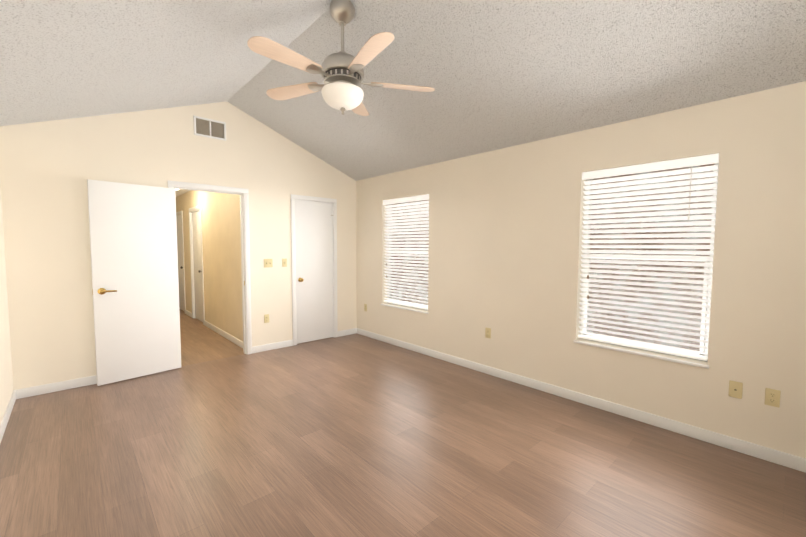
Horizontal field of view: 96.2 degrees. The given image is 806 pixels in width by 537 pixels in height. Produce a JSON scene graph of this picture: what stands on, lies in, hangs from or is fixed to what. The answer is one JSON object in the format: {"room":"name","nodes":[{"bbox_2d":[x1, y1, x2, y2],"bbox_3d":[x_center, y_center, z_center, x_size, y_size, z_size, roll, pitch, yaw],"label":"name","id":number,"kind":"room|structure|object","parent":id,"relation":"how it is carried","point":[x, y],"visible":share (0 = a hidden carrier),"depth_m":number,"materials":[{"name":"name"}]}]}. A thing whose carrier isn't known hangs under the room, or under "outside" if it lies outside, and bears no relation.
{"room":"empty bedroom","nodes":[
{"label":"empty bedroom","id":0,"kind":"room"},
{"bbox_2d":[0,185,12,423],"bbox_3d":[-1.657,0.137,1.079,0.130,2.530,6.005,-3,5,-42],"label":"wall","id":1,"kind":"structure","parent":0,"point":[6,383],"depth_m":3.05,"materials":[{"name":"paint"}]},
{"bbox_2d":[0,389,19,442],"bbox_3d":[-1.608,1.293,1.200,0.016,0.088,5.745,-3,5,-42],"label":"baseboard","id":2,"kind":"structure","parent":1,"relation":"attached to","point":[16,393],"depth_m":2.93,"materials":[{"name":"white wood"}]},
{"bbox_2d":[0,0,331,125],"bbox_3d":[-0.959,-1.520,1.611,2.063,0.900,6.005,-3,5,-42],"label":"ceiling slope","id":3,"kind":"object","parent":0,"point":[64,59],"visible":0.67,"depth_m":2.55,"materials":[{"name":"white paint"}]},
{"bbox_2d":[247,0,434,115],"bbox_3d":[-0.455,-1.518,2.587,1.311,0.788,1.331,-3,5,-42],"label":"fan","id":4,"kind":"object","parent":3,"relation":"hanging from","point":[341,72],"visible":1,"depth_m":2.52,"materials":[{"name":"beige wood"}]},
{"bbox_2d":[0,102,356,389],"bbox_3d":[-2.191,-0.441,4.545,4.066,3.249,0.130,-3,5,-42],"label":"wall","id":5,"kind":"structure","parent":0,"point":[48,169],"depth_m":3.68,"materials":[{"name":"paint"}]},
{"bbox_2d":[20,375,96,398],"bbox_3d":[-3.076,1.129,3.737,1.229,0.088,0.015,-3,5,-42],"label":"baseboard","id":6,"kind":"structure","parent":5,"relation":"attached to","point":[85,381],"depth_m":3.49,"materials":[{"name":"white wood"}]},
{"bbox_2d":[87,179,180,385],"bbox_3d":[-2.787,0.140,3.816,0.748,2.030,0.155,-3,5,-42],"label":"entry door","id":7,"kind":"structure","parent":5,"relation":"in","point":[134,257],"depth_m":3.78,"materials":[{"name":"white wood"}]},
{"bbox_2d":[193,115,225,140],"bbox_3d":[-2.293,-1.659,4.300,0.350,0.220,0.041,-3,5,-42],"label":"air vent","id":8,"kind":"object","parent":5,"relation":"in","point":[207,127],"visible":1,"depth_m":4.28,"materials":[{"name":"white metal"}]},
{"bbox_2d":[168,180,251,353],"bbox_3d":[-2.347,0.065,4.435,0.874,2.132,0.162,-3,5,-42],"label":"door frame","id":9,"kind":"structure","parent":5,"relation":"attached to","point":[171,184],"depth_m":4.63,"materials":[{"name":"white wood"}]},
{"bbox_2d":[264,314,268,322],"bbox_3d":[-1.828,0.673,4.859,0.070,0.114,0.008,-3,5,-42],"label":"electrical outlet","id":10,"kind":"object","parent":5,"relation":"attached to","point":[266,318],"visible":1,"depth_m":4.85,"materials":[{"name":"beige plastic"}]},
{"bbox_2d":[264,259,272,267],"bbox_3d":[-1.795,-0.072,4.832,0.116,0.114,0.019,-3,5,-42],"label":"double light switch","id":11,"kind":"object","parent":5,"relation":"attached to","point":[268,262],"visible":1,"depth_m":4.83,"materials":[{"name":"beige plastic"}]},
{"bbox_2d":[252,340,292,353],"bbox_3d":[-1.773,1.060,4.932,0.570,0.088,0.013,-3,5,-42],"label":"baseboard","id":12,"kind":"structure","parent":5,"relation":"attached to","point":[277,345],"depth_m":4.92,"materials":[{"name":"white wood"}]},
{"bbox_2d":[282,258,286,266],"bbox_3d":[-1.628,-0.080,4.985,0.070,0.114,0.019,-3,5,-42],"label":"light switch","id":13,"kind":"object","parent":5,"relation":"attached to","point":[284,262],"visible":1,"depth_m":4.99,"materials":[{"name":"beige plastic"}]},
{"bbox_2d":[295,200,333,343],"bbox_3d":[-1.275,0.047,5.312,0.619,2.045,0.101,-3,5,-42],"label":"closet door","id":14,"kind":"structure","parent":5,"relation":"in","point":[314,262],"depth_m":5.31,"materials":[{"name":"white wood"}]},
{"bbox_2d":[291,194,337,345],"bbox_3d":[-1.340,0.047,5.372,0.650,2.160,0.151,-3,5,-42],"label":"door frame","id":15,"kind":"structure","parent":5,"relation":"attached to","point":[333,273],"depth_m":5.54,"materials":[{"name":"white wood"}]},
{"bbox_2d":[338,328,355,336],"bbox_3d":[-0.891,1.014,5.738,0.341,0.088,0.015,-3,5,-42],"label":"baseboard","id":16,"kind":"structure","parent":5,"relation":"attached to","point":[350,331],"depth_m":5.73,"materials":[{"name":"white wood"}]},
{"bbox_2d":[175,189,190,196],"bbox_3d":[-3.596,-1.540,7.203,3.270,0.100,5.785,-3,5,-42],"label":"ceiling","id":17,"kind":"structure","parent":0,"point":[179,192],"depth_m":6.94,"materials":[{"name":"beige paint"}]},
{"bbox_2d":[176,190,242,340],"bbox_3d":[-3.940,-0.235,6.898,0.110,2.530,5.675,-3,5,-42],"label":"wall","id":18,"kind":"structure","parent":0,"point":[221,239],"depth_m":5.67,"materials":[{"name":"paint"}]},
{"bbox_2d":[176,216,183,310],"bbox_3d":[-4.746,-0.104,7.713,0.101,2.016,0.658,-3,5,-42],"label":"hall door","id":19,"kind":"structure","parent":18,"relation":"in","point":[180,263],"depth_m":7.78,"materials":[{"name":"white wood"}]},
{"bbox_2d":[185,310,191,317],"bbox_3d":[-4.289,0.905,7.254,0.013,0.088,0.560,-3,5,-42],"label":"baseboard","id":20,"kind":"structure","parent":18,"relation":"attached to","point":[188,313],"depth_m":7.25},
{"bbox_2d":[176,205,204,324],"bbox_3d":[-4.232,-0.106,7.212,0.126,2.112,2.246,-3,5,-42],"label":"trim","id":21,"kind":"structure","parent":18,"relation":"attached to","point":[195,208],"depth_m":6.93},
{"bbox_2d":[192,211,202,321],"bbox_3d":[-3.793,-0.035,6.676,0.101,2.016,0.698,-3,5,-42],"label":"hall door","id":22,"kind":"structure","parent":18,"relation":"in","point":[197,265],"depth_m":6.72,"materials":[{"name":"white wood"}]},
{"bbox_2d":[204,320,242,347],"bbox_3d":[-2.815,1.011,5.651,0.013,0.088,2.060,-3,5,-42],"label":"baseboard","id":23,"kind":"structure","parent":18,"relation":"attached to","point":[233,339],"depth_m":5.56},
{"bbox_2d":[0,309,805,536],"bbox_3d":[-2.050,1.173,4.782,4.469,0.120,11.880,-3,5,-42],"label":"floor","id":24,"kind":"structure","parent":0,"point":[355,435],"depth_m":2.39,"materials":[{"name":"laminate"}]},
{"bbox_2d":[227,0,805,180],"bbox_3d":[0.561,-1.600,3.003,2.063,0.900,6.005,-3,5,-42],"label":"ceiling slope","id":25,"kind":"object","parent":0,"point":[497,74],"visible":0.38,"depth_m":2.70,"materials":[{"name":"white paint"}]},
{"bbox_2d":[356,81,805,457],"bbox_3d":[1.255,-0.015,3.746,0.160,2.530,6.005,-3,5,-42],"label":"wall","id":26,"kind":"structure","parent":0,"point":[505,252],"depth_m":3.10,"materials":[{"name":"paint"}]},
{"bbox_2d":[381,194,428,313],"bbox_3d":[0.059,-0.207,5.017,0.172,1.537,0.954,-3,5,-42],"label":"window","id":27,"kind":"structure","parent":26,"relation":"in","point":[390,250],"depth_m":5.00,"materials":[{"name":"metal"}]},
{"bbox_2d":[485,328,490,337],"bbox_3d":[0.941,0.713,4.006,0.008,0.114,0.070,-3,5,-42],"label":"electrical outlet","id":28,"kind":"object","parent":26,"relation":"attached to","point":[487,332],"visible":1,"depth_m":4.00,"materials":[{"name":"beige plastic"}]},
{"bbox_2d":[356,328,805,472],"bbox_3d":[1.185,1.147,3.759,0.016,0.088,5.745,-3,5,-42],"label":"baseboard","id":29,"kind":"structure","parent":26,"relation":"attached to","point":[798,463],"depth_m":3.00,"materials":[{"name":"white wood"}]},
{"bbox_2d":[574,153,718,368],"bbox_3d":[1.945,-0.071,2.966,0.172,1.537,0.954,-3,5,-42],"label":"window","id":30,"kind":"structure","parent":26,"relation":"in","point":[701,354],"depth_m":2.89,"materials":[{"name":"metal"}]},
{"bbox_2d":[728,380,742,398],"bbox_3d":[2.312,0.842,2.517,0.008,0.114,0.070,-3,5,-42],"label":"jack","id":31,"kind":"object","parent":26,"relation":"attached to","point":[735,389],"visible":1,"depth_m":2.51,"materials":[{"name":"beige plastic"}]},
{"bbox_2d":[764,388,780,407],"bbox_3d":[2.433,0.851,2.384,0.008,0.114,0.070,-3,5,-42],"label":"electrical outlet","id":32,"kind":"object","parent":26,"relation":"attached to","point":[772,397],"visible":1,"depth_m":2.38,"materials":[{"name":"beige plastic"}]},
{"label":"outside","id":33,"kind":"structure","parent":0,"visible":0},
{"bbox_2d":[391,163,714,350],"bbox_3d":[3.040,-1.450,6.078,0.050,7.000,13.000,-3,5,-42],"label":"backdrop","id":34,"kind":"structure","parent":33,"point":[651,309],"depth_m":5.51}
]}

